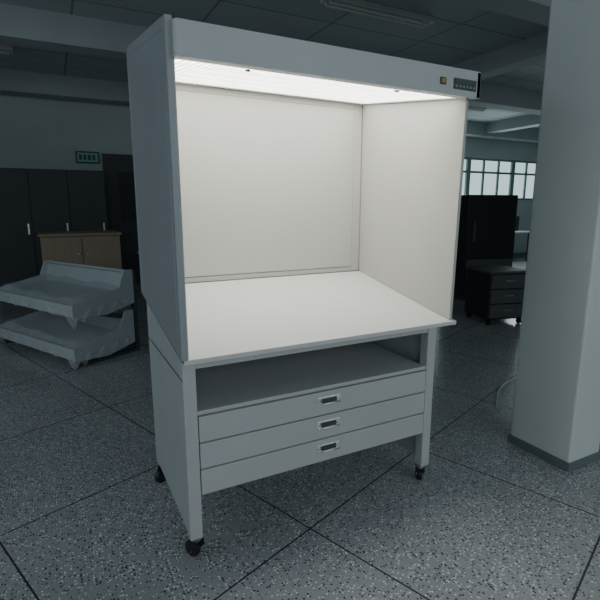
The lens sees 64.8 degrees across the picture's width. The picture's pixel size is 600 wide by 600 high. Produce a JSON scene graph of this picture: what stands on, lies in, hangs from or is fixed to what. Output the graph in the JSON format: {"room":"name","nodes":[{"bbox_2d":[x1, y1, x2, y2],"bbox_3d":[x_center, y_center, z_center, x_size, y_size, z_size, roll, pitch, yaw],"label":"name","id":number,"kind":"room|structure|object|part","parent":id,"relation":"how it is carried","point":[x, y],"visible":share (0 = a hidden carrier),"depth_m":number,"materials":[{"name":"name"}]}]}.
{"room":"print shop","nodes":[
{"label":"print shop","id":0,"kind":"room"},
{"bbox_2d":[0,94,537,252],"bbox_3d":[-0.271,-2.130,9.421,16.100,3.200,0.200,-6,13,-27],"label":"wall","id":1,"kind":"structure","parent":0,"point":[36,132],"depth_m":7.46,"materials":[{"name":"paint"}]},
{"bbox_2d":[75,151,98,163],"bbox_3d":[-3.403,-2.284,7.576,0.340,0.180,0.047,-6,13,-27],"label":"exit sign","id":2,"kind":"object","parent":1,"relation":"attached to","point":[81,156],"visible":1,"depth_m":7.56,"materials":[{"name":"teal plastic"}]},
{"bbox_2d":[102,154,112,229],"bbox_3d":[-3.174,-1.307,7.894,0.080,2.180,0.034,-6,13,-27],"label":"frame","id":3,"kind":"object","parent":1,"relation":"attached to","point":[104,156],"visible":0.64,"depth_m":7.78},
{"bbox_2d":[107,154,132,159],"bbox_3d":[-2.739,-2.381,7.912,0.900,0.080,0.034,-6,13,-27],"label":"frame","id":4,"kind":"object","parent":1,"relation":"attached to","point":[110,156],"visible":0.36,"depth_m":7.78,"materials":[{"name":"black"}]},
{"bbox_2d":[108,159,140,282],"bbox_3d":[-2.743,-1.323,8.130,0.900,2.080,0.023,-6,13,-27],"label":"leaf","id":5,"kind":"object","parent":1,"relation":"attached to","point":[129,237],"visible":0.21,"depth_m":8.00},
{"bbox_2d":[136,252,525,283],"bbox_3d":[0.133,-0.637,9.809,16.500,0.120,0.015,-6,13,-27],"label":"baseboard","id":6,"kind":"structure","parent":1,"relation":"attached to","point":[519,254],"depth_m":12.75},
{"bbox_2d":[464,159,470,194],"bbox_3d":[4.077,-2.962,11.559,0.120,0.900,0.100,-6,13,-27],"label":"window frame","id":7,"kind":"structure","parent":1,"relation":"attached to","point":[467,160],"depth_m":11.51,"materials":[{"name":"grey metal"}]},
{"bbox_2d":[471,171,510,174],"bbox_3d":[4.787,-3.191,11.863,1.455,0.050,0.043,-6,13,-27],"label":"transom","id":8,"kind":"object","parent":1,"relation":"attached to","point":[481,172],"visible":1,"depth_m":11.84,"materials":[{"name":"grey metal"}]},
{"bbox_2d":[470,157,513,161],"bbox_3d":[4.776,-3.499,11.823,1.575,0.050,0.100,-6,13,-27],"label":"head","id":9,"kind":"object","parent":1,"relation":"attached to","point":[471,158],"visible":0.93,"depth_m":11.75},
{"bbox_2d":[450,32,547,79],"bbox_3d":[3.203,-2.659,4.435,0.250,0.220,11.500,-6,13,-27],"label":"beam","id":10,"kind":"structure","parent":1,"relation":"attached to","point":[530,51],"depth_m":5.60,"materials":[{"name":"paint"}]},
{"bbox_2d":[508,162,515,194],"bbox_3d":[5.474,-3.104,12.272,0.120,0.900,0.100,-6,13,-27],"label":"window frame","id":11,"kind":"structure","parent":1,"relation":"attached to","point":[512,163],"depth_m":12.22,"materials":[{"name":"grey metal"}]},
{"bbox_2d":[485,114,539,133],"bbox_3d":[6.752,-3.018,6.244,0.250,0.220,11.500,-6,13,-27],"label":"trim","id":12,"kind":"structure","parent":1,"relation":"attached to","point":[532,120],"depth_m":10.15,"materials":[{"name":"paint"}]},
{"bbox_2d":[514,160,535,163],"bbox_3d":[6.173,-3.640,12.536,1.575,0.050,0.100,-6,13,-27],"label":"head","id":13,"kind":"object","parent":1,"relation":"attached to","point":[516,161],"visible":0.57,"depth_m":12.32},
{"bbox_2d":[515,173,534,175],"bbox_3d":[6.184,-3.332,12.575,1.455,0.050,0.043,-6,13,-27],"label":"transom","id":14,"kind":"object","parent":1,"relation":"attached to","point":[527,174],"visible":0.64,"depth_m":12.42,"materials":[{"name":"grey metal"}]},
{"bbox_3d":[6.192,-2.702,12.686,1.575,0.050,0.180,-6,13,-27],"label":"sill","id":15,"kind":"structure","parent":1,"relation":"on","visible":0},
{"bbox_2d":[513,163,535,197],"bbox_3d":[6.172,-3.175,12.630,1.495,0.920,0.005,-6,13,-27],"label":"pane","id":16,"kind":"object","parent":15,"relation":"on","point":[519,167],"visible":0.43,"depth_m":12.50,"materials":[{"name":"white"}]},
{"bbox_2d":[522,163,527,197],"bbox_3d":[5.950,-3.147,12.491,0.050,0.900,0.039,-6,13,-27],"label":"mullion","id":17,"kind":"object","parent":15,"relation":"on","point":[526,164],"visible":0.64,"depth_m":12.48,"materials":[{"name":"white metal"}]},
{"bbox_3d":[3.397,-2.419,11.261,1.575,0.050,0.180,-6,13,-27],"label":"sill","id":18,"kind":"structure","parent":1,"relation":"on","visible":0},
{"bbox_2d":[461,159,465,194],"bbox_3d":[3.377,-2.892,11.206,1.495,0.920,0.005,-6,13,-27],"label":"pane","id":19,"kind":"object","parent":18,"relation":"on","point":[464,168],"visible":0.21,"depth_m":11.52,"materials":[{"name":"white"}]},
{"bbox_3d":[4.794,-2.560,11.973,1.575,0.050,0.180,-6,13,-27],"label":"sill","id":20,"kind":"structure","parent":1,"relation":"on","visible":0},
{"bbox_2d":[480,160,484,194],"bbox_3d":[4.552,-3.006,11.779,0.050,0.900,0.039,-6,13,-27],"label":"mullion","id":21,"kind":"object","parent":20,"relation":"on","point":[483,165],"visible":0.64,"depth_m":11.76,"materials":[{"name":"grey metal"}]},
{"bbox_2d":[469,160,510,194],"bbox_3d":[4.775,-3.034,11.918,1.495,0.920,0.005,-6,13,-27],"label":"pane","id":22,"kind":"object","parent":20,"relation":"on","point":[476,165],"visible":0.64,"depth_m":11.91,"materials":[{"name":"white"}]},
{"bbox_2d":[495,161,499,194],"bbox_3d":[5.018,-3.053,12.017,0.050,0.900,0.039,-6,13,-27],"label":"mullion","id":23,"kind":"object","parent":20,"relation":"on","point":[498,163],"visible":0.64,"depth_m":12.01,"materials":[{"name":"grey metal"}]},
{"bbox_2d":[0,0,548,128],"bbox_3d":[2.781,-2.822,4.180,16.900,0.200,11.900,-6,13,-27],"label":"ceiling","id":24,"kind":"structure","parent":0,"point":[459,32],"depth_m":5.01,"materials":[{"name":"grey tile"}]},
{"bbox_2d":[0,44,12,54],"bbox_3d":[-3.969,-2.911,5.355,1.240,0.082,0.140,-6,13,-27],"label":"light","id":25,"kind":"object","parent":24,"relation":"attached to","point":[4,49],"depth_m":5.56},
{"bbox_2d":[0,68,538,142],"bbox_3d":[0.296,-3.518,8.918,16.500,0.280,0.280,-6,13,-27],"label":"beam","id":26,"kind":"structure","parent":24,"relation":"attached to","point":[12,82],"depth_m":6.99,"materials":[{"name":"paint"}]},
{"bbox_2d":[0,3,541,114],"bbox_3d":[1.448,-3.086,6.742,16.500,0.280,0.280,-6,13,-27],"label":"ceiling beam","id":27,"kind":"structure","parent":24,"relation":"attached to","point":[21,26],"depth_m":4.79,"materials":[{"name":"paint"}]},
{"bbox_2d":[320,0,434,27],"bbox_3d":[0.764,-2.742,4.505,1.240,0.082,0.140,-6,13,-27],"label":"light","id":28,"kind":"object","parent":24,"relation":"attached to","point":[363,7],"depth_m":4.47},
{"bbox_2d":[468,106,487,111],"bbox_3d":[2.999,-3.594,8.795,1.240,0.082,0.140,-6,13,-27],"label":"light","id":29,"kind":"object","parent":24,"relation":"attached to","point":[470,108],"depth_m":8.93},
{"bbox_2d":[451,0,550,25],"bbox_3d":[2.740,-2.603,4.305,16.500,0.280,0.280,-6,13,-27],"label":"beam","id":30,"kind":"structure","parent":24,"relation":"attached to","point":[536,11],"depth_m":3.82,"materials":[{"name":"paint"}]},
{"bbox_2d":[0,257,599,599],"bbox_3d":[2.781,0.512,4.842,16.900,0.200,11.900,-6,13,-27],"label":"floor","id":31,"kind":"structure","parent":0,"point":[85,515],"depth_m":2.14,"materials":[{"name":"stone"}]},
{"bbox_2d":[0,168,107,301],"bbox_3d":[-3.705,-0.986,7.100,1.500,1.860,0.570,-6,13,-27],"label":"cabinet","id":32,"kind":"object","parent":31,"relation":"on","point":[32,201],"visible":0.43,"depth_m":6.75,"materials":[{"name":"metal"}]},
{"bbox_3d":[-4.027,-0.937,6.646,0.490,1.740,0.020,-6,13,-27],"label":"locker door","id":33,"kind":"part","parent":32,"relation":"part of","materials":[{"name":"black metal"}]},
{"bbox_3d":[-3.586,-0.981,6.871,0.490,1.740,0.020,-6,13,-27],"label":"locker door","id":34,"kind":"part","parent":32,"relation":"part of","materials":[{"name":"black metal"}]},
{"bbox_3d":[-3.145,-1.026,7.096,0.490,1.740,0.020,-6,13,-27],"label":"locker door","id":35,"kind":"part","parent":32,"relation":"part of","materials":[{"name":"black metal"}]},
{"bbox_2d":[0,260,139,367],"bbox_3d":[-2.256,0.074,4.532,1.398,0.780,0.668,8,14,34],"label":"shelf rack","id":36,"kind":"object","parent":31,"relation":"on","point":[81,316],"visible":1,"depth_m":4.38,"materials":[{"name":"white"}]},
{"bbox_3d":[-1.714,0.144,4.207,0.030,0.170,0.520,8,14,34],"label":"arm","id":37,"kind":"part","parent":36,"relation":"part of"},
{"bbox_3d":[-1.551,0.104,4.432,0.040,0.760,0.040,8,14,34],"label":"post","id":38,"kind":"part","parent":36,"relation":"part of","materials":[{"name":"black metal"}]},
{"bbox_2d":[38,230,121,268],"bbox_3d":[-2.892,-0.395,6.307,0.960,1.010,0.644,-6,13,-27],"label":"base cabinet","id":39,"kind":"object","parent":31,"relation":"on","point":[93,248],"visible":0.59,"depth_m":6.01,"materials":[{"name":"brown wood"}]},
{"bbox_3d":[-2.960,-0.342,5.951,0.448,0.885,0.020,-6,13,-27],"label":"cabinet door","id":40,"kind":"part","parent":39,"relation":"part of","materials":[{"name":"brown wood"}]},
{"bbox_2d":[38,230,121,236],"bbox_3d":[-2.893,-0.876,6.213,0.960,0.030,0.640,-6,13,-27],"label":"countertop","id":41,"kind":"structure","parent":39,"relation":"on","point":[106,232],"depth_m":6.04,"materials":[{"name":"brown wood"}]},
{"bbox_3d":[-2.556,-0.383,6.157,0.448,0.885,0.020,-6,13,-27],"label":"cabinet door","id":42,"kind":"part","parent":39,"relation":"part of","materials":[{"name":"brown wood"}]},
{"bbox_2d":[126,14,480,556],"bbox_3d":[-0.012,-0.062,2.128,1.240,1.985,0.820,-6,13,-27],"label":"booth","id":43,"kind":"object","parent":31,"relation":"on","point":[298,202],"visible":1,"depth_m":2.11,"materials":[{"name":"silver metal"}]},
{"bbox_3d":[-0.685,0.384,2.273,0.048,0.858,0.050,-6,13,-27],"label":"leg","id":44,"kind":"part","parent":43,"relation":"part of","materials":[{"name":"grey metal"}]},
{"bbox_3d":[-0.556,0.088,1.874,0.005,0.121,0.733,-6,13,-27],"label":"wing foot rail","id":45,"kind":"part","parent":43,"relation":"part of","materials":[{"name":"grey metal"}]},
{"bbox_3d":[-0.404,0.547,1.754,0.048,0.741,0.050,-6,13,-27],"label":"leg","id":46,"kind":"part","parent":43,"relation":"part of","materials":[{"name":"white metal"}]},
{"bbox_3d":[-0.401,0.930,1.834,0.042,0.006,0.041,7,13,33],"label":"caster crown","id":47,"kind":"part","parent":43,"relation":"part of","materials":[{"name":"black rubber"}]},
{"bbox_3d":[-0.191,-0.588,2.362,1.180,0.994,0.016,-6,13,-27],"label":"panel","id":48,"kind":"part","parent":43,"relation":"part of","materials":[{"name":"white metal"}]},
{"bbox_3d":[0.104,0.174,1.935,1.084,0.047,0.018,-6,13,-27],"label":"apron rail","id":49,"kind":"part","parent":43,"relation":"part of","materials":[{"name":"white metal"}]},
{"bbox_3d":[0.103,0.426,1.986,1.078,0.100,0.031,-6,13,-27],"label":"drawer","id":50,"kind":"part","parent":43,"relation":"part of","materials":[{"name":"grey metal"}]},
{"bbox_3d":[0.103,0.530,2.007,1.078,0.100,0.031,-6,13,-27],"label":"drawer","id":51,"kind":"part","parent":43,"relation":"part of","materials":[{"name":"grey metal"}]},
{"bbox_3d":[0.103,0.635,2.028,1.078,0.100,0.031,-6,13,-27],"label":"drawer","id":52,"kind":"part","parent":43,"relation":"part of","materials":[{"name":"white metal"}]},
{"bbox_2d":[175,58,460,104],"bbox_3d":[-0.021,-0.886,1.970,1.180,0.115,0.720,-6,13,-27],"label":"diffuser","id":53,"kind":"object","parent":43,"relation":"attached to","point":[197,82],"depth_m":2.05,"materials":[{"name":"white plastic"}]},
{"bbox_2d":[171,17,480,99],"bbox_3d":[0.001,-0.928,1.952,1.220,0.212,0.788,-6,13,-27],"label":"hood","id":54,"kind":"object","parent":43,"relation":"attached to","point":[211,61],"depth_m":1.67,"materials":[{"name":"grey metal"}]},
{"bbox_3d":[0.121,0.417,1.975,0.110,0.036,0.003,-6,13,-27],"label":"handle plate","id":55,"kind":"part","parent":43,"relation":"part of","materials":[{"name":"silver metal"}]},
{"bbox_3d":[0.121,0.522,1.996,0.110,0.036,0.003,-6,13,-27],"label":"handle plate","id":56,"kind":"part","parent":43,"relation":"part of","materials":[{"name":"silver metal"}]},
{"bbox_3d":[0.121,0.626,2.016,0.110,0.036,0.003,-6,13,-27],"label":"handle plate","id":57,"kind":"part","parent":43,"relation":"part of","materials":[{"name":"silver metal"}]},
{"bbox_3d":[0.127,0.526,1.985,0.098,0.012,0.025,-6,13,-27],"label":"handle pull","id":58,"kind":"part","parent":43,"relation":"part of","materials":[{"name":"silver metal"}]},
{"bbox_3d":[0.127,0.630,2.005,0.098,0.012,0.025,-6,13,-27],"label":"handle pull","id":59,"kind":"part","parent":43,"relation":"part of","materials":[{"name":"silver metal"}]},
{"bbox_3d":[0.127,0.422,1.964,0.098,0.012,0.025,-6,13,-27],"label":"handle pull","id":60,"kind":"part","parent":43,"relation":"part of","materials":[{"name":"silver metal"}]},
{"bbox_3d":[0.600,0.446,2.266,0.048,0.741,0.050,-6,13,-27],"label":"leg","id":61,"kind":"part","parent":43,"relation":"part of","materials":[{"name":"grey metal"}]},
{"bbox_2d":[440,77,446,84],"bbox_3d":[0.546,-0.838,1.805,0.030,0.025,0.005,-6,13,-27],"label":"switch","id":62,"kind":"object","parent":43,"relation":"attached to","point":[443,80],"depth_m":1.80,"materials":[{"name":"orange plastic"}]},
{"bbox_2d":[453,195,517,300],"bbox_3d":[2.658,-0.788,7.029,0.800,1.500,0.630,-3,12,-15],"label":"cabinet","id":63,"kind":"object","parent":31,"relation":"on","point":[487,223],"visible":0.75,"depth_m":6.72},
{"bbox_3d":[2.434,-0.961,6.614,0.030,0.300,0.030,-3,12,-15],"label":"door handle","id":64,"kind":"part","parent":63,"relation":"part of","materials":[{"name":"grey metal"}]},
{"bbox_3d":[2.731,-0.340,6.848,0.760,0.510,0.020,-3,12,-15],"label":"panel","id":65,"kind":"part","parent":63,"relation":"part of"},
{"bbox_3d":[2.731,-1.026,6.712,0.760,0.850,0.020,-3,12,-15],"label":"door panel","id":66,"kind":"part","parent":63,"relation":"part of","materials":[{"name":"black metal"}]},
{"bbox_2d":[464,265,525,324],"bbox_3d":[2.321,-0.064,5.627,0.520,0.625,0.530,-2,11,-12],"label":"pedestal","id":67,"kind":"object","parent":31,"relation":"on","point":[492,292],"visible":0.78,"depth_m":5.41,"materials":[{"name":"metal"}]},
{"bbox_3d":[2.373,0.124,5.423,0.450,0.155,0.015,-2,11,-12],"label":"drawer","id":68,"kind":"part","parent":67,"relation":"part of","materials":[{"name":"black metal"}]},
{"bbox_3d":[2.373,-0.042,5.390,0.450,0.155,0.015,-2,11,-12],"label":"drawer","id":69,"kind":"part","parent":67,"relation":"part of","materials":[{"name":"black metal"}]},
{"bbox_3d":[2.373,-0.209,5.357,0.450,0.155,0.015,-2,11,-12],"label":"drawer","id":70,"kind":"part","parent":67,"relation":"part of","materials":[{"name":"black metal"}]},
{"bbox_2d":[496,377,515,408],"bbox_3d":[1.922,0.588,3.917,0.178,0.012,1.886,9,15,39],"label":"power cable","id":71,"kind":"object","parent":31,"relation":"on","point":[515,377],"visible":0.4,"depth_m":3.48,"materials":[{"name":"white plastic"}]},
{"bbox_2d":[513,216,528,260],"bbox_3d":[4.930,-1.495,11.614,1.600,1.100,0.600,-6,13,-27],"label":"desk","id":72,"kind":"object","parent":31,"relation":"on","point":[517,217],"visible":0.13,"depth_m":11.72,"materials":[{"name":"white plastic"}]},
{"bbox_2d":[515,216,519,230],"bbox_3d":[5.230,-1.883,11.667,0.450,0.359,0.050,-6,13,-27],"label":"monitor","id":73,"kind":"object","parent":72,"relation":"on","point":[517,217],"depth_m":11.72,"materials":[{"name":"black plastic"}]},
{"bbox_3d":[5.689,-1.323,11.774,0.060,0.700,0.060,-6,13,-27],"label":"leg","id":74,"kind":"part","parent":72,"relation":"part of","materials":[{"name":"black metal"}]},
{"bbox_2d":[511,0,599,462],"bbox_3d":[1.415,-0.724,2.345,0.260,3.199,0.360,-6,13,-27],"label":"column","id":75,"kind":"structure","parent":0,"point":[556,404],"depth_m":2.36,"materials":[{"name":"paint"}]},
{"bbox_2d":[508,433,599,471],"bbox_3d":[1.415,0.820,2.651,0.272,0.050,0.372,-6,13,-27],"label":"baseboard","id":76,"kind":"structure","parent":75,"relation":"attached to","point":[568,467],"depth_m":2.52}
]}

